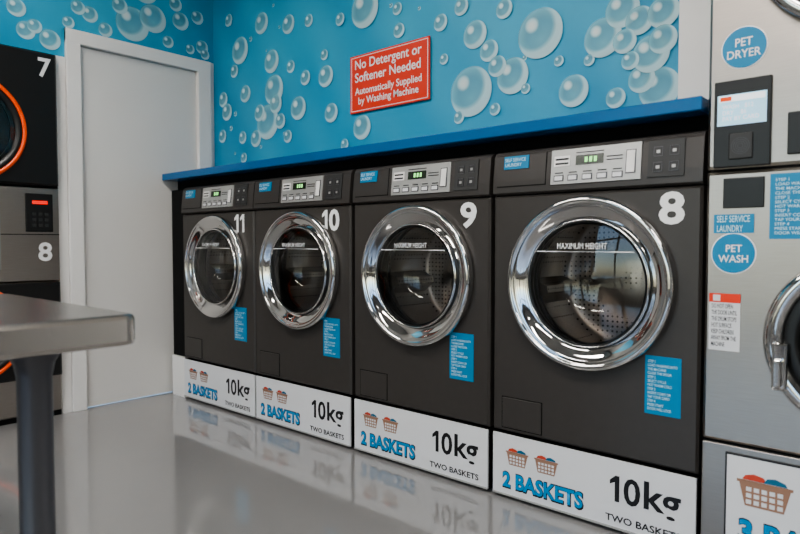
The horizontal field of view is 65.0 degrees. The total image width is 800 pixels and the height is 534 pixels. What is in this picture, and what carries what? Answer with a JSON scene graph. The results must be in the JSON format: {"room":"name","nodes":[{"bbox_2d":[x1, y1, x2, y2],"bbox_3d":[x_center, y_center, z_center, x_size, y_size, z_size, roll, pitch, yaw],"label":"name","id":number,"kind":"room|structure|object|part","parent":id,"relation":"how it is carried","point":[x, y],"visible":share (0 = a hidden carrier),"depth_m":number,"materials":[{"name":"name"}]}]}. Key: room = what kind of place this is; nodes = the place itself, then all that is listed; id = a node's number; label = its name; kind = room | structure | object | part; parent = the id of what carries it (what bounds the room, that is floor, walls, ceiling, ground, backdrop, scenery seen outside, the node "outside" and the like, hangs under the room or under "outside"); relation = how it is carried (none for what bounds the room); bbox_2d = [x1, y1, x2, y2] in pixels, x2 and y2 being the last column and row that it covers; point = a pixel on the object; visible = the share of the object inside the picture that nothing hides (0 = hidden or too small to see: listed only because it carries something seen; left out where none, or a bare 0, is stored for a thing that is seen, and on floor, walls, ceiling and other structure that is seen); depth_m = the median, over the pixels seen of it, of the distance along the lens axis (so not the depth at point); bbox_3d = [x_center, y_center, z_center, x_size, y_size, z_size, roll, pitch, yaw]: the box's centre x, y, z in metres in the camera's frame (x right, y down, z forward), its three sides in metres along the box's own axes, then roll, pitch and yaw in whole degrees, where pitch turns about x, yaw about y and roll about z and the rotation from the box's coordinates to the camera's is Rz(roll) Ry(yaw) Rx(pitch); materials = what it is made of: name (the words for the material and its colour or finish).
{"room":"laundry","nodes":[
{"label":"laundry","id":0,"kind":"room"},
{"bbox_2d":[55,55,71,413],"bbox_3d":[-2.082,-0.170,3.554,0.906,1.846,0.046,2,3,41],"label":"wall","id":1,"kind":"structure","parent":0,"point":[60,61],"depth_m":3.25,"materials":[{"name":"white paint"}]},
{"bbox_2d":[64,30,87,411],"bbox_3d":[-1.736,-0.235,3.327,0.122,1.995,0.073,2,3,41],"label":"door frame","id":2,"kind":"structure","parent":1,"relation":"attached to","point":[73,95],"depth_m":3.28,"materials":[{"name":"white paint"}]},
{"bbox_2d":[0,0,212,62],"bbox_3d":[-1.786,-1.560,3.249,0.123,0.952,1.775,2,3,41],"label":"wall","id":3,"kind":"structure","parent":0,"point":[180,27],"depth_m":3.43,"materials":[{"name":"blue paint"}]},
{"bbox_2d":[64,27,210,72],"bbox_3d":[-1.482,-1.209,3.577,0.122,0.071,0.840,2,3,41],"label":"door frame","id":4,"kind":"structure","parent":3,"relation":"in","point":[87,40],"depth_m":3.50,"materials":[{"name":"white paint"}]},
{"bbox_2d":[195,63,214,168],"bbox_3d":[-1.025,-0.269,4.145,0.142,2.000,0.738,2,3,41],"label":"door frame","id":5,"kind":"structure","parent":3,"relation":"attached to","point":[203,79],"depth_m":3.83,"materials":[{"name":"white paint"}]},
{"bbox_2d":[0,391,627,533],"bbox_3d":[-0.633,0.936,0.128,7.670,0.100,6.700,2,3,41],"label":"floor","id":6,"kind":"structure","parent":0,"point":[168,462],"depth_m":2.32,"materials":[{"name":"grey tile"}]},
{"bbox_2d":[0,44,61,425],"bbox_3d":[-2.283,-0.152,3.138,0.796,1.842,0.830,2,3,41],"label":"dryer","id":7,"kind":"object","parent":6,"relation":"on","point":[29,213],"visible":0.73,"depth_m":3.09,"materials":[{"name":"metal"}]},
{"bbox_3d":[-2.301,-0.164,3.153,0.750,0.465,0.830,2,3,41],"label":"panel","id":8,"kind":"part","parent":7,"relation":"part of","materials":[{"name":"metal"}]},
{"bbox_2d":[0,294,134,533],"bbox_3d":[-1.399,0.483,0.890,0.790,0.747,1.750,2,3,41],"label":"folding table","id":9,"kind":"object","parent":6,"relation":"on","point":[34,332],"visible":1,"depth_m":1.20,"materials":[{"name":"metal"}]},
{"bbox_3d":[-0.708,0.500,1.227,0.100,0.687,0.100,2,3,41],"label":"leg","id":10,"kind":"part","parent":9,"relation":"part of","materials":[{"name":"grey metal"}]},
{"bbox_2d":[81,47,196,406],"bbox_3d":[-1.476,-0.212,3.600,0.040,1.916,0.675,2,3,41],"label":"door","id":11,"kind":"structure","parent":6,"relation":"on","point":[139,116],"depth_m":3.54,"materials":[{"name":"paint"}]},
{"bbox_2d":[172,189,187,396],"bbox_3d":[-1.280,0.152,3.651,0.136,1.195,0.030,2,3,41],"label":"end panel","id":12,"kind":"object","parent":6,"relation":"on","point":[178,358],"visible":0.79,"depth_m":3.65,"materials":[{"name":"black paint"}]},
{"bbox_2d":[181,180,258,417],"bbox_3d":[-0.756,0.149,3.617,0.682,1.205,0.757,2,3,41],"label":"washing machine","id":13,"kind":"object","parent":6,"relation":"on","point":[219,222],"visible":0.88,"depth_m":3.35,"materials":[{"name":"black metal"}]},
{"bbox_2d":[188,382,217,400],"bbox_3d":[-1.094,0.689,3.477,0.302,0.062,0.001,2,3,41],"label":"lettering","id":14,"kind":"object","parent":13,"relation":"on","point":[202,391],"depth_m":3.47},
{"bbox_3d":[-0.964,-0.371,3.324,0.290,0.110,0.018,2,3,41],"label":"control panel","id":15,"kind":"part","parent":13,"relation":"part of","materials":[{"name":"silver metal"}]},
{"bbox_3d":[-0.981,0.642,3.381,0.676,0.214,0.008,2,3,41],"label":"sign panel","id":16,"kind":"part","parent":13,"relation":"part of","materials":[{"name":"white plastic"}]},
{"bbox_3d":[-0.802,-0.365,3.181,0.102,0.106,0.018,2,3,41],"label":"coin plate","id":17,"kind":"part","parent":13,"relation":"part of","materials":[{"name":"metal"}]},
{"bbox_2d":[253,169,357,446],"bbox_3d":[-0.240,0.166,3.160,0.682,1.205,0.757,2,3,41],"label":"washing machine","id":18,"kind":"object","parent":6,"relation":"on","point":[305,224],"visible":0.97,"depth_m":2.89,"materials":[{"name":"black metal"}]},
{"bbox_2d":[261,403,299,425],"bbox_3d":[-0.578,0.707,3.020,0.302,0.062,0.001,2,3,41],"label":"lettering","id":19,"kind":"object","parent":18,"relation":"on","point":[278,413],"depth_m":3.02},
{"bbox_3d":[-0.448,-0.353,2.868,0.290,0.110,0.018,2,3,41],"label":"control panel","id":20,"kind":"part","parent":18,"relation":"part of","materials":[{"name":"silver metal"}]},
{"bbox_3d":[-0.465,0.659,2.925,0.676,0.214,0.008,2,3,41],"label":"sign panel","id":21,"kind":"part","parent":18,"relation":"part of","materials":[{"name":"white plastic"}]},
{"bbox_3d":[-0.286,-0.348,2.724,0.102,0.106,0.018,2,3,41],"label":"coin plate","id":22,"kind":"part","parent":18,"relation":"part of","materials":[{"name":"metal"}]},
{"bbox_2d":[353,153,496,489],"bbox_3d":[0.286,0.184,2.696,0.682,1.205,0.757,2,3,41],"label":"washing machine","id":23,"kind":"object","parent":6,"relation":"on","point":[425,230],"visible":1,"depth_m":2.42,"materials":[{"name":"black metal"}]},
{"bbox_2d":[361,431,415,459],"bbox_3d":[-0.052,0.724,2.555,0.302,0.062,0.001,2,3,41],"label":"lettering","id":24,"kind":"object","parent":23,"relation":"on","point":[388,445],"depth_m":2.55},
{"bbox_3d":[0.061,0.677,2.460,0.676,0.214,0.008,2,3,41],"label":"sign panel","id":25,"kind":"part","parent":23,"relation":"part of","materials":[{"name":"white plastic"}]},
{"bbox_3d":[0.078,-0.336,2.403,0.290,0.110,0.018,2,3,41],"label":"control panel","id":26,"kind":"part","parent":23,"relation":"part of","materials":[{"name":"silver metal"}]},
{"bbox_3d":[0.240,-0.330,2.260,0.102,0.106,0.018,2,3,41],"label":"coin plate","id":27,"kind":"part","parent":23,"relation":"part of","materials":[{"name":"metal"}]},
{"bbox_2d":[492,130,708,533],"bbox_3d":[0.809,0.202,2.233,0.682,1.205,0.757,2,3,41],"label":"washing machine","id":28,"kind":"object","parent":6,"relation":"on","point":[600,247],"visible":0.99,"depth_m":1.96,"materials":[{"name":"black metal"}]},
{"bbox_2d":[502,471,583,509],"bbox_3d":[0.470,0.742,2.093,0.302,0.062,0.001,2,3,41],"label":"lettering","id":29,"kind":"object","parent":28,"relation":"on","point":[558,494],"depth_m":2.09},
{"bbox_3d":[0.584,0.695,1.998,0.676,0.214,0.008,2,3,41],"label":"sign panel","id":30,"kind":"part","parent":28,"relation":"part of","materials":[{"name":"white plastic"}]},
{"bbox_3d":[0.601,-0.318,1.941,0.290,0.110,0.018,2,3,41],"label":"control panel","id":31,"kind":"part","parent":28,"relation":"part of","materials":[{"name":"silver metal"}]},
{"bbox_3d":[0.763,-0.312,1.798,0.102,0.106,0.018,2,3,41],"label":"coin plate","id":32,"kind":"part","parent":28,"relation":"part of","materials":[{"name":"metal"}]},
{"bbox_2d":[701,0,799,533],"bbox_3d":[1.315,-0.201,1.720,0.707,2.050,0.792,2,3,41],"label":"washer","id":33,"kind":"object","parent":6,"relation":"on","point":[750,484],"visible":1,"depth_m":1.64,"materials":[{"name":"metal"}]},
{"bbox_3d":[0.938,0.265,1.560,0.020,0.070,0.026,2,3,41],"label":"latch lever","id":34,"kind":"part","parent":33,"relation":"part of","materials":[{"name":"silver metal"}]},
{"bbox_3d":[0.951,0.250,1.573,0.034,0.120,0.020,2,3,41],"label":"latch plate","id":35,"kind":"part","parent":33,"relation":"part of","materials":[{"name":"silver metal"}]},
{"bbox_3d":[1.114,0.185,1.482,0.354,0.354,0.056,2,3,41],"label":"wash door","id":36,"kind":"part","parent":33,"relation":"part of","materials":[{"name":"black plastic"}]},
{"bbox_2d":[213,0,678,165],"bbox_3d":[-0.012,-1.249,2.937,2.970,1.550,0.109,2,3,41],"label":"wall","id":37,"kind":"structure","parent":0,"point":[282,67],"depth_m":2.74,"materials":[{"name":"blue paint"}]},
{"bbox_2d":[350,35,429,113],"bbox_3d":[-0.055,-0.880,2.913,0.497,0.275,0.007,2,3,41],"label":"notice sign","id":38,"kind":"object","parent":37,"relation":"attached to","point":[399,74],"visible":1,"depth_m":2.90,"materials":[{"name":"red plastic"}]},
{"bbox_2d":[162,96,708,189],"bbox_3d":[-0.167,-0.461,2.809,2.942,0.095,0.349,2,3,41],"label":"wall shelf","id":39,"kind":"object","parent":37,"relation":"attached to","point":[690,114],"visible":0.68,"depth_m":2.22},
{"bbox_2d":[678,0,710,99],"bbox_3d":[1.011,-1.234,1.997,0.197,1.508,0.080,2,3,41],"label":"trim","id":40,"kind":"structure","parent":37,"relation":"attached to","point":[694,15],"depth_m":2.02,"materials":[{"name":"white paint"}]}
]}

